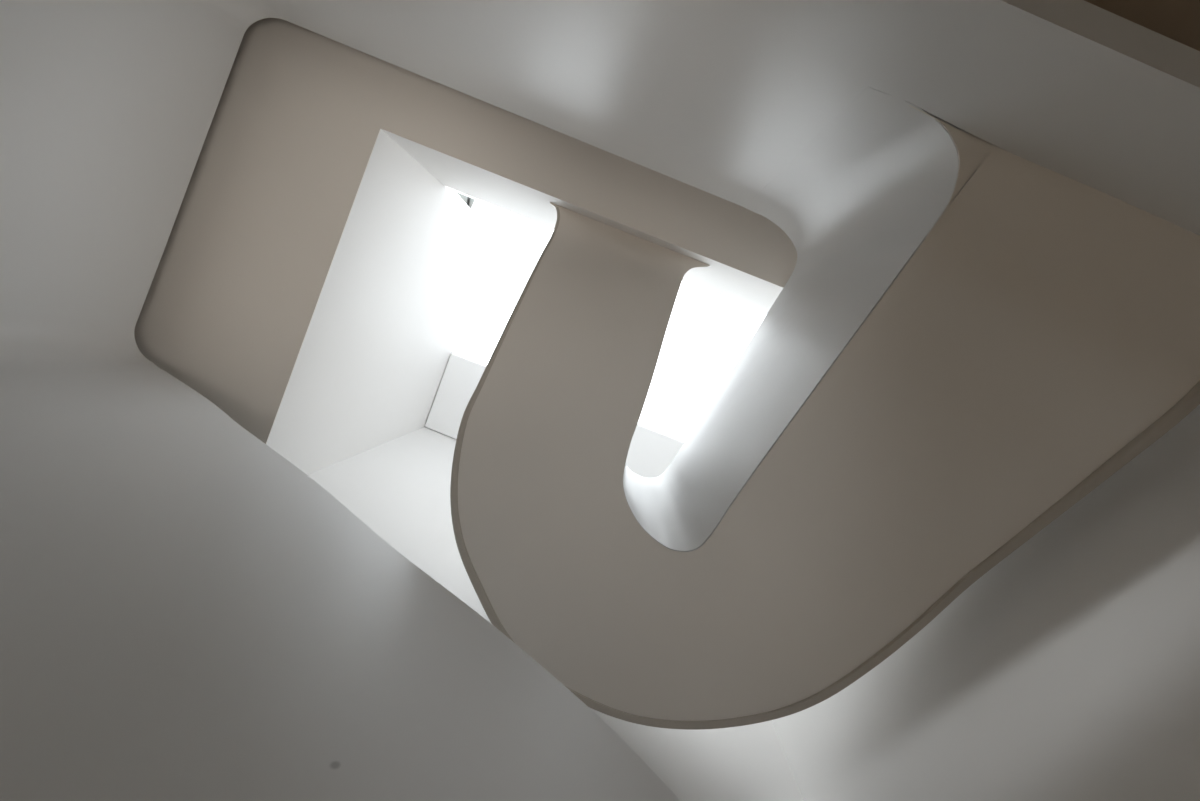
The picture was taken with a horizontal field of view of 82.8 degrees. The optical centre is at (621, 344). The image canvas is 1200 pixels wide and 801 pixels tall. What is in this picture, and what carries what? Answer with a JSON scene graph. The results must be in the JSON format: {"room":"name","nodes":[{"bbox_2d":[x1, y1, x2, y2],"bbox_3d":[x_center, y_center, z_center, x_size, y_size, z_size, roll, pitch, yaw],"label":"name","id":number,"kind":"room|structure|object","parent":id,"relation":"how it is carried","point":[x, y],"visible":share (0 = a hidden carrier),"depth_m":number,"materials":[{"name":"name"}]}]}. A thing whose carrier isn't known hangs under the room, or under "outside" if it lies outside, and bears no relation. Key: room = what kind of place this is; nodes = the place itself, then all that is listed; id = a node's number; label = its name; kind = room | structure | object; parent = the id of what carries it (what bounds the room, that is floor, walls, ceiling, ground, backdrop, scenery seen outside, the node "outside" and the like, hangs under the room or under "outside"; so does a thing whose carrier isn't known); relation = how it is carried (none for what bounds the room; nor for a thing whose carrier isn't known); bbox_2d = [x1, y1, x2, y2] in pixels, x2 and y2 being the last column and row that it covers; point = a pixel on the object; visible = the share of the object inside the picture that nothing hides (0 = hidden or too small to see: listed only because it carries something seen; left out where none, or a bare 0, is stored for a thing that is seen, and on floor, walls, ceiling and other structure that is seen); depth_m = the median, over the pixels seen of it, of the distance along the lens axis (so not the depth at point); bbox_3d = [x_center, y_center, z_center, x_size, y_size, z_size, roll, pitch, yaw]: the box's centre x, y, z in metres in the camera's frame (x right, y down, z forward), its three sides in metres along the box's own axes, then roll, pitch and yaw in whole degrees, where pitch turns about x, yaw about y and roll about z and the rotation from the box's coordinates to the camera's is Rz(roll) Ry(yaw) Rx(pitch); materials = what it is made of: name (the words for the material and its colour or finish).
{"room":"stairwell","nodes":[
{"label":"stairwell","id":0,"kind":"room"},
{"bbox_2d":[0,0,311,377],"bbox_3d":[-3.013,-1.149,1.711,0.558,6.522,2.875,22,-90,0],"label":"wall","id":1,"kind":"structure","parent":0,"point":[108,108],"depth_m":4.15,"materials":[{"name":"paint"}]},
{"bbox_2d":[0,370,680,800],"bbox_3d":[-1.522,1.434,1.675,4.238,6.449,1.000,22,-90,0],"label":"wall","id":2,"kind":"structure","parent":0,"point":[187,613],"depth_m":2.59,"materials":[{"name":"paint"}]},
{"bbox_2d":[279,139,451,474],"bbox_3d":[-2.494,-0.252,7.955,0.120,4.640,3.145,20,-90,0],"label":"wall","id":3,"kind":"structure","parent":0,"point":[381,357],"depth_m":6.83,"materials":[{"name":"white paint"}]},
{"bbox_2d":[266,129,782,452],"bbox_3d":[-0.415,-1.802,5.499,6.480,0.272,7.570,22,-90,0],"label":"floor","id":4,"kind":"structure","parent":0,"point":[384,139],"depth_m":5.50,"materials":[{"name":"white paint"}]},
{"bbox_2d":[425,353,683,477],"bbox_3d":[-0.670,1.470,10.214,4.502,0.080,1.241,22,-90,0],"label":"ceiling panel","id":5,"kind":"object","parent":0,"point":[651,452],"visible":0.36,"depth_m":10.17,"materials":[{"name":"paint"}]},
{"bbox_2d":[308,427,803,800],"bbox_3d":[-1.802,1.763,4.357,6.580,11.874,0.120,22,-90,0],"label":"wall","id":6,"kind":"structure","parent":0,"point":[399,488],"depth_m":5.60,"materials":[{"name":"white paint"}]},
{"bbox_2d":[134,18,996,443],"bbox_3d":[-0.415,-1.802,5.359,6.480,0.008,7.570,22,-90,0],"label":"ceiling","id":7,"kind":"structure","parent":0,"point":[232,298],"depth_m":5.36,"materials":[{"name":"beige paint"}]},
{"bbox_2d":[452,352,684,441],"bbox_3d":[-0.711,1.527,10.374,4.734,0.200,1.376,22,-90,0],"label":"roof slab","id":8,"kind":"structure","parent":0,"point":[452,352],"depth_m":10.36,"materials":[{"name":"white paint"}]},
{"bbox_2d":[394,140,779,312],"bbox_3d":[0.196,-0.941,6.473,4.703,1.675,0.121,22,-90,0],"label":"wall","id":9,"kind":"structure","parent":0,"point":[453,176],"depth_m":6.32,"materials":[{"name":"white paint"}]},
{"bbox_2d":[455,191,475,209],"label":"window","id":10,"kind":"structure","parent":9,"relation":"in","point":[469,201],"depth_m":7.45,"materials":[{"name":"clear glass"}]},
{"bbox_2d":[282,0,1199,234],"bbox_3d":[0.102,-1.299,3.319,5.109,3.306,0.239,23,-90,0],"label":"wall","id":11,"kind":"structure","parent":0,"point":[718,98],"depth_m":2.36,"materials":[{"name":"paint"}]},
{"bbox_2d":[450,87,1199,729],"bbox_3d":[0.364,0.530,4.515,3.088,4.389,3.409,22,-90,0],"label":"staircase","id":12,"kind":"structure","parent":11,"relation":"attached to","point":[953,355],"depth_m":3.29,"materials":[{"name":"beige paint"}]},
{"bbox_2d":[772,147,1199,800],"bbox_3d":[2.630,-0.582,4.347,0.120,11.854,7.550,22,-90,0],"label":"wall","id":13,"kind":"structure","parent":0,"point":[1069,669],"depth_m":2.84,"materials":[{"name":"paint"}]},
{"bbox_2d":[1084,0,1199,50],"bbox_3d":[0.236,-3.375,2.002,6.410,0.332,3.965,22,-90,0],"label":"ceiling","id":14,"kind":"structure","parent":0,"point":[1177,20],"depth_m":1.84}
]}

